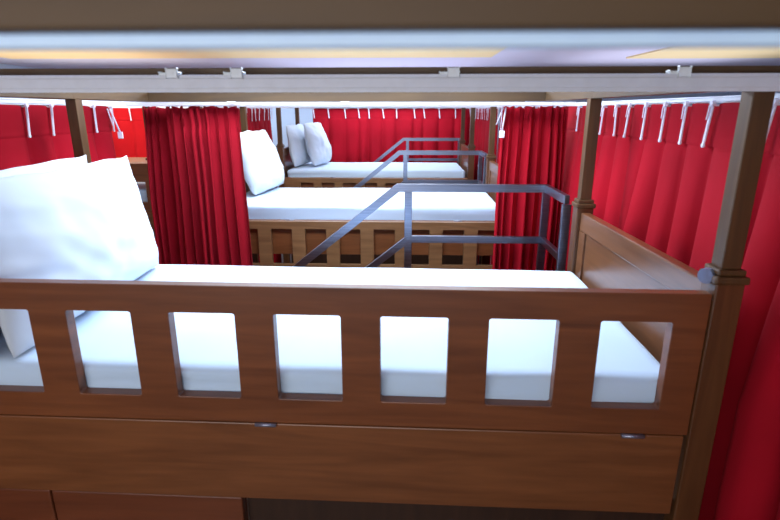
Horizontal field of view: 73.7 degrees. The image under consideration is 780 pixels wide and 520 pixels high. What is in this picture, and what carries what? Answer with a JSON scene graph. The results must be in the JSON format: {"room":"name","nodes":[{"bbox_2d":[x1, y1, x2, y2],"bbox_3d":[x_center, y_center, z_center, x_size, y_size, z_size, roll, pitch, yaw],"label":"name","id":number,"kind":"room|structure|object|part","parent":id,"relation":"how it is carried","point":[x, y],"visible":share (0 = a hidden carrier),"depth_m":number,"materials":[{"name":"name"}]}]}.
{"room":"dormitory","nodes":[
{"label":"dormitory","id":0,"kind":"room"},
{"bbox_2d":[0,64,42,97],"bbox_3d":[-4.159,-0.200,3.020,0.100,2.410,8.850,0,16,2],"label":"wall","id":1,"kind":"structure","parent":0,"point":[2,66],"depth_m":5.53,"materials":[{"name":"paint"}]},
{"bbox_2d":[281,254,490,264],"bbox_3d":[0.089,0.947,3.212,8.400,0.100,8.850,0,16,2],"label":"floor","id":2,"kind":"structure","parent":0,"point":[281,254],"depth_m":6.38,"materials":[{"name":"brown wood"}]},
{"bbox_2d":[17,98,188,237],"bbox_3d":[-2.719,-0.511,4.778,1.967,1.833,1.511,0,16,2],"label":"bunk bed","id":3,"kind":"object","parent":2,"relation":"on","point":[139,167],"visible":0.02,"depth_m":3.95,"materials":[{"name":"brown wood"}]},
{"bbox_2d":[116,157,146,162],"bbox_3d":[-2.108,-0.796,4.177,0.560,0.015,0.468,0,16,2],"label":"shelf","id":4,"kind":"object","parent":3,"relation":"attached to","point":[131,159],"depth_m":4.21,"materials":[{"name":"beige wood"}]},
{"bbox_2d":[136,182,147,201],"bbox_3d":[-2.725,-0.580,4.483,1.778,0.187,0.890,0,16,2],"label":"mattress","id":5,"kind":"object","parent":3,"relation":"on","point":[141,185],"visible":0.02,"depth_m":4.04,"materials":[{"name":"white fabric"}]},
{"bbox_2d":[89,106,219,107],"bbox_3d":[-2.482,-1.519,5.162,2.100,0.019,0.026,0,16,2],"label":"track","id":6,"kind":"object","parent":3,"relation":"attached to","point":[89,106],"visible":0.12,"depth_m":5.15,"materials":[{"name":"white metal"}]},
{"bbox_2d":[109,107,202,260],"bbox_3d":[-2.503,-0.684,5.372,1.860,1.716,0.075,0,16,2],"label":"curtain","id":7,"kind":"object","parent":3,"relation":"hanging from","point":[130,122],"visible":0.1,"depth_m":5.22,"materials":[{"name":"red fabric"}]},
{"bbox_2d":[0,488,249,519],"bbox_3d":[-0.728,0.922,1.724,0.705,0.772,0.488,1,16,3],"label":"storage cabinet","id":8,"kind":"object","parent":2,"relation":"on","point":[15,504],"visible":0.22,"depth_m":1.40,"materials":[{"name":"brown wood"}]},
{"bbox_3d":[-1.002,0.958,1.509,0.181,0.722,0.026,1,16,3],"label":"door","id":9,"kind":"part","parent":8,"relation":"part of","materials":[{"name":"brown wood"}]},
{"bbox_2d":[189,101,524,269],"bbox_3d":[-0.182,-0.297,4.036,2.007,1.833,1.536,0,16,2],"label":"bunk bed","id":10,"kind":"object","parent":2,"relation":"on","point":[297,237],"visible":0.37,"depth_m":3.31,"materials":[{"name":"brown wood"}]},
{"bbox_3d":[-1.139,-0.148,4.326,0.062,1.386,0.062,0,16,2],"label":"post","id":11,"kind":"part","parent":10,"relation":"part of","materials":[{"name":"brown wood"}]},
{"bbox_2d":[168,106,546,106],"bbox_3d":[-0.200,-0.914,3.065,2.240,0.019,0.026,0,16,2],"label":"track","id":12,"kind":"object","parent":10,"relation":"attached to","point":[168,106],"visible":0.14,"depth_m":3.06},
{"bbox_3d":[-0.192,0.399,3.524,1.850,0.780,0.015,0,16,2],"label":"panel","id":13,"kind":"part","parent":10,"relation":"part of","materials":[{"name":"brown wood"}]},
{"bbox_2d":[246,188,495,220],"bbox_3d":[-0.190,-0.368,3.747,1.839,0.186,0.906,0,16,2],"label":"mattress","id":14,"kind":"object","parent":10,"relation":"on","point":[273,203],"visible":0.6,"depth_m":3.40,"materials":[{"name":"white fabric"}]},
{"bbox_2d":[240,130,283,194],"bbox_3d":[-0.966,-0.751,3.913,0.254,0.438,0.628,3,16,12],"label":"pillow","id":15,"kind":"object","parent":14,"relation":"on","point":[262,165],"visible":0.86,"depth_m":3.74,"materials":[{"name":"white fabric"}]},
{"bbox_3d":[0.790,-0.131,4.268,0.062,1.386,0.062,0,16,2],"label":"post","id":16,"kind":"part","parent":10,"relation":"part of","materials":[{"name":"brown wood"}]},
{"bbox_3d":[0.790,-0.812,4.072,0.074,0.032,0.074,0,16,2],"label":"cap moulding","id":17,"kind":"part","parent":10,"relation":"part of","materials":[{"name":"brown wood"}]},
{"bbox_3d":[0.776,-0.373,3.725,0.034,0.588,0.841,0,16,2],"label":"footboard","id":18,"kind":"part","parent":10,"relation":"part of","materials":[{"name":"brown wood"}]},
{"bbox_3d":[0.776,-0.420,3.712,0.020,0.350,0.721,0,16,2],"label":"panel","id":19,"kind":"part","parent":10,"relation":"part of","materials":[{"name":"brown wood"}]},
{"bbox_2d":[276,108,475,263],"bbox_3d":[-0.126,-0.878,6.053,2.007,1.833,1.536,0,16,2],"label":"bunk bed","id":20,"kind":"object","parent":2,"relation":"on","point":[466,162],"visible":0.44,"depth_m":5.32,"materials":[{"name":"brown wood"}]},
{"bbox_3d":[-1.111,-1.159,5.273,0.074,0.032,0.074,0,16,2],"label":"cap moulding","id":21,"kind":"part","parent":20,"relation":"part of","materials":[{"name":"brown wood"}]},
{"bbox_3d":[-1.111,-0.478,5.470,0.062,1.386,0.062,0,16,2],"label":"post","id":22,"kind":"part","parent":20,"relation":"part of","materials":[{"name":"brown wood"}]},
{"bbox_3d":[-1.097,-0.972,5.801,0.034,0.588,0.841,0,16,2],"label":"headboard","id":23,"kind":"part","parent":20,"relation":"part of","materials":[{"name":"brown wood"}]},
{"bbox_3d":[-1.097,-1.019,5.787,0.020,0.350,0.721,0,16,2],"label":"panel","id":24,"kind":"part","parent":20,"relation":"part of","materials":[{"name":"brown wood"}]},
{"bbox_2d":[287,162,464,177],"bbox_3d":[-0.133,-0.950,5.765,1.839,0.186,0.907,0,16,2],"label":"mattress","id":25,"kind":"object","parent":20,"relation":"on","point":[329,169],"visible":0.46,"depth_m":5.36,"materials":[{"name":"white fabric"}]},
{"bbox_2d":[286,124,309,166],"bbox_3d":[-0.991,-1.258,5.672,0.160,0.432,0.528,4,16,12],"label":"pillow","id":26,"kind":"object","parent":25,"relation":"on","point":[299,156],"visible":0.91,"depth_m":5.52,"materials":[{"name":"white fabric"}]},
{"bbox_2d":[304,122,331,165],"bbox_3d":[-0.796,-1.293,5.763,0.218,0.450,0.527,3,16,11],"label":"pillow","id":27,"kind":"object","parent":25,"relation":"on","point":[318,147],"visible":1,"depth_m":5.60,"materials":[{"name":"white fabric"}]},
{"bbox_3d":[-0.136,-0.183,5.541,1.850,0.780,0.015,0,16,2],"label":"panel","id":28,"kind":"part","parent":20,"relation":"part of","materials":[{"name":"brown wood"}]},
{"bbox_3d":[0.846,-0.713,6.285,0.062,1.386,0.062,0,16,2],"label":"post","id":29,"kind":"part","parent":20,"relation":"part of","materials":[{"name":"brown wood"}]},
{"bbox_3d":[0.832,-0.955,5.742,0.034,0.588,0.841,0,16,2],"label":"footboard","id":30,"kind":"part","parent":20,"relation":"part of","materials":[{"name":"brown wood"}]},
{"bbox_3d":[0.832,-1.002,5.729,0.020,0.350,0.721,0,16,2],"label":"panel","id":31,"kind":"part","parent":20,"relation":"part of","materials":[{"name":"brown wood"}]},
{"bbox_3d":[0.818,-0.461,5.411,0.062,1.386,0.062,0,16,2],"label":"post","id":32,"kind":"part","parent":20,"relation":"part of","materials":[{"name":"brown wood"}]},
{"bbox_3d":[-0.085,-1.925,6.570,2.240,0.019,0.026,0,16,2],"label":"track","id":33,"kind":"object","parent":20,"relation":"attached to","visible":0},
{"bbox_2d":[312,108,470,162],"bbox_3d":[0.019,-1.086,6.765,2.010,1.716,0.093,0,16,2],"label":"curtain","id":34,"kind":"object","parent":33,"relation":"hanging from","point":[353,134],"visible":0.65,"depth_m":6.62,"materials":[{"name":"red fabric"}]},
{"bbox_2d":[0,66,779,519],"bbox_3d":[-0.231,0.284,2.022,2.094,1.833,1.511,1,16,3],"label":"bunk bed","id":35,"kind":"object","parent":2,"relation":"on","point":[360,453],"visible":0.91,"depth_m":1.27,"materials":[{"name":"brown wood"}]},
{"bbox_2d":[0,264,659,402],"bbox_3d":[-0.214,0.225,1.721,1.860,0.169,0.908,1,16,3],"label":"mattress","id":36,"kind":"object","parent":35,"relation":"on","point":[413,349],"visible":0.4,"depth_m":1.39,"materials":[{"name":"white fabric"}]},
{"bbox_2d":[0,155,86,327],"bbox_3d":[-1.121,-0.077,1.639,0.133,0.436,0.774,0,16,-1],"label":"pillow","id":37,"kind":"object","parent":36,"relation":"on","point":[52,165],"visible":0.08,"depth_m":1.70,"materials":[{"name":"white fabric"}]},
{"bbox_2d":[0,155,158,357],"bbox_3d":[-0.966,-0.076,1.639,0.191,0.434,0.824,-1,16,-2],"label":"pillow","id":38,"kind":"object","parent":36,"relation":"on","point":[90,221],"visible":0.91,"depth_m":1.50,"materials":[{"name":"white fabric"}]},
{"bbox_2d":[0,66,779,92],"bbox_3d":[-0.241,-0.353,1.022,2.450,0.045,0.037,1,16,3],"label":"track","id":39,"kind":"object","parent":35,"relation":"attached to","point":[236,80],"visible":1,"depth_m":1.00,"materials":[{"name":"white metal"}]},
{"bbox_2d":[0,98,239,107],"bbox_3d":[-1.352,-1.074,3.613,0.036,0.023,6.350,0,16,2],"label":"track","id":40,"kind":"object","parent":39,"relation":"attached to","point":[4,101],"visible":0.42,"depth_m":2.12,"materials":[{"name":"white metal"}]},
{"bbox_2d":[0,103,123,169],"bbox_3d":[-1.375,0.320,1.891,0.090,1.716,1.872,0,16,2],"label":"curtain","id":41,"kind":"object","parent":40,"relation":"hanging from","point":[29,134],"visible":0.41,"depth_m":2.09,"materials":[{"name":"red fabric"}]},
{"bbox_2d":[228,107,281,262],"bbox_3d":[-1.278,-0.612,5.122,0.076,1.716,1.403,0,16,2],"label":"curtain","id":42,"kind":"object","parent":40,"relation":"hanging from","point":[258,119],"visible":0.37,"depth_m":5.17,"materials":[{"name":"red fabric"}]},
{"bbox_2d":[575,93,779,105],"bbox_3d":[0.975,-1.040,3.505,0.036,0.017,6.270,0,16,2],"label":"track","id":43,"kind":"object","parent":39,"relation":"attached to","point":[736,98],"visible":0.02,"depth_m":1.62,"materials":[{"name":"white metal"}]},
{"bbox_2d":[124,101,575,105],"bbox_3d":[-0.215,-0.780,2.579,2.240,0.032,0.033,1,16,2],"label":"track","id":44,"kind":"object","parent":43,"relation":"attached to","point":[228,103],"visible":0.87,"depth_m":2.57,"materials":[{"name":"white metal"}]},
{"bbox_2d":[143,106,252,265],"bbox_3d":[-1.021,0.043,2.856,0.567,1.715,0.131,4,17,13],"label":"curtain","id":45,"kind":"object","parent":44,"relation":"hanging from","point":[198,197],"visible":0.64,"depth_m":2.72,"materials":[{"name":"red fabric"}]},
{"bbox_2d":[492,106,568,270],"bbox_3d":[0.698,0.065,2.778,0.368,1.715,0.111,0,16,2],"label":"curtain","id":46,"kind":"object","parent":44,"relation":"hanging from","point":[532,139],"visible":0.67,"depth_m":2.64,"materials":[{"name":"red fabric"}]},
{"bbox_2d":[247,107,500,107],"bbox_3d":[-0.150,-1.354,4.592,2.240,0.019,0.026,0,16,2],"label":"track","id":47,"kind":"object","parent":43,"relation":"attached to","point":[247,107],"visible":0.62,"depth_m":4.59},
{"bbox_2d":[474,108,497,263],"bbox_3d":[1.012,-0.831,5.883,0.085,1.716,1.624,0,16,2],"label":"curtain","id":48,"kind":"object","parent":43,"relation":"hanging from","point":[482,121],"visible":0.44,"depth_m":5.81,"materials":[{"name":"red fabric"}]},
{"bbox_2d":[491,107,544,264],"bbox_3d":[0.955,-0.317,4.100,0.077,1.716,1.870,0,16,2],"label":"curtain","id":49,"kind":"object","parent":43,"relation":"hanging from","point":[522,107],"visible":0.03,"depth_m":4.74,"materials":[{"name":"red fabric"}]},
{"bbox_2d":[555,98,779,519],"bbox_3d":[0.869,0.291,1.992,0.118,1.716,2.280,0,16,2],"label":"curtain","id":50,"kind":"object","parent":43,"relation":"hanging from","point":[660,172],"visible":0.52,"depth_m":1.37,"materials":[{"name":"red fabric"}]},
{"bbox_3d":[0.165,0.989,1.478,1.095,0.780,0.015,1,16,3],"label":"panel","id":51,"kind":"part","parent":35,"relation":"part of","materials":[{"name":"brown wood"}]},
{"bbox_3d":[0.755,0.459,2.223,0.062,1.386,0.062,1,16,3],"label":"post","id":52,"kind":"part","parent":35,"relation":"part of","materials":[{"name":"brown wood"}]},
{"bbox_3d":[0.755,-0.222,2.026,0.074,0.032,0.074,1,16,3],"label":"cap moulding","id":53,"kind":"part","parent":35,"relation":"part of","materials":[{"name":"brown wood"}]},
{"bbox_3d":[0.748,0.170,1.666,0.020,0.350,0.722,0,16,1],"label":"panel","id":54,"kind":"part","parent":35,"relation":"part of","materials":[{"name":"brown wood"}]},
{"bbox_3d":[0.748,0.217,1.680,0.034,0.588,0.842,0,16,1],"label":"footboard","id":55,"kind":"part","parent":35,"relation":"part of","materials":[{"name":"brown wood"}]},
{"bbox_3d":[0.740,0.711,1.348,0.062,1.386,0.062,1,16,3],"label":"post","id":56,"kind":"part","parent":35,"relation":"part of","materials":[{"name":"brown wood"}]},
{"bbox_3d":[0.740,0.030,1.151,0.074,0.032,0.074,1,16,3],"label":"cap moulding","id":57,"kind":"part","parent":35,"relation":"part of","materials":[{"name":"brown wood"}]},
{"bbox_2d":[0,0,779,33],"bbox_3d":[0.008,0.724,0.467,3.200,1.850,0.057,0,16,2],"label":"canopy frame","id":58,"kind":"object","parent":2,"relation":"on","point":[16,16],"visible":1,"depth_m":0.24,"materials":[{"name":"brown wood"}]},
{"bbox_2d":[0,30,779,50],"bbox_3d":[0.009,-0.125,0.268,3.800,0.029,0.030,0,16,2],"label":"track","id":59,"kind":"object","parent":58,"relation":"attached to","point":[742,38],"visible":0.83,"depth_m":0.27,"materials":[{"name":"silver metal"}]},
{"bbox_2d":[374,138,459,164],"bbox_3d":[0.040,-0.800,6.535,1.674,1.416,0.345,0,16,2],"label":"handrail","id":60,"kind":"object","parent":2,"relation":"on","point":[407,140],"visible":0.28,"depth_m":6.52,"materials":[{"name":"metal"}]},
{"bbox_2d":[353,150,486,263],"bbox_3d":[-0.046,-0.216,4.509,1.674,1.416,0.345,0,16,2],"label":"handrail","id":61,"kind":"object","parent":2,"relation":"on","point":[405,153],"visible":0.48,"depth_m":4.48,"materials":[{"name":"metal"}]},
{"bbox_2d":[292,184,571,270],"bbox_3d":[-0.092,0.366,2.491,1.674,1.416,0.345,0,16,2],"label":"handrail","id":62,"kind":"object","parent":2,"relation":"on","point":[560,254],"visible":0.6,"depth_m":2.47,"materials":[{"name":"metal"}]},
{"bbox_2d":[0,49,779,68],"bbox_3d":[0.089,-1.273,2.572,8.400,0.100,8.850,0,16,2],"label":"ceiling","id":63,"kind":"structure","parent":0,"point":[506,57],"depth_m":5.13,"materials":[{"name":"paint"}]},
{"bbox_2d":[0,49,503,58],"bbox_3d":[-1.303,-1.564,3.783,4.340,0.012,1.850,0,16,2],"label":"trim","id":64,"kind":"structure","parent":63,"relation":"attached to","point":[402,53],"depth_m":4.29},
{"bbox_2d":[626,48,779,58],"bbox_3d":[3.167,-1.546,3.720,2.120,0.012,2.000,0,16,2],"label":"trim","id":65,"kind":"structure","parent":63,"relation":"attached to","point":[687,52],"depth_m":4.29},
{"bbox_2d":[130,92,729,187],"bbox_3d":[0.229,-1.403,7.189,8.600,2.410,0.100,0,16,2],"label":"wall","id":66,"kind":"structure","parent":0,"point":[287,114],"depth_m":7.01,"materials":[{"name":"paint"}]},
{"bbox_2d":[729,91,779,95],"bbox_3d":[4.337,-0.126,2.764,0.100,2.410,8.850,0,16,2],"label":"wall","id":67,"kind":"structure","parent":0,"point":[776,92],"depth_m":6.62,"materials":[{"name":"paint"}]}
]}

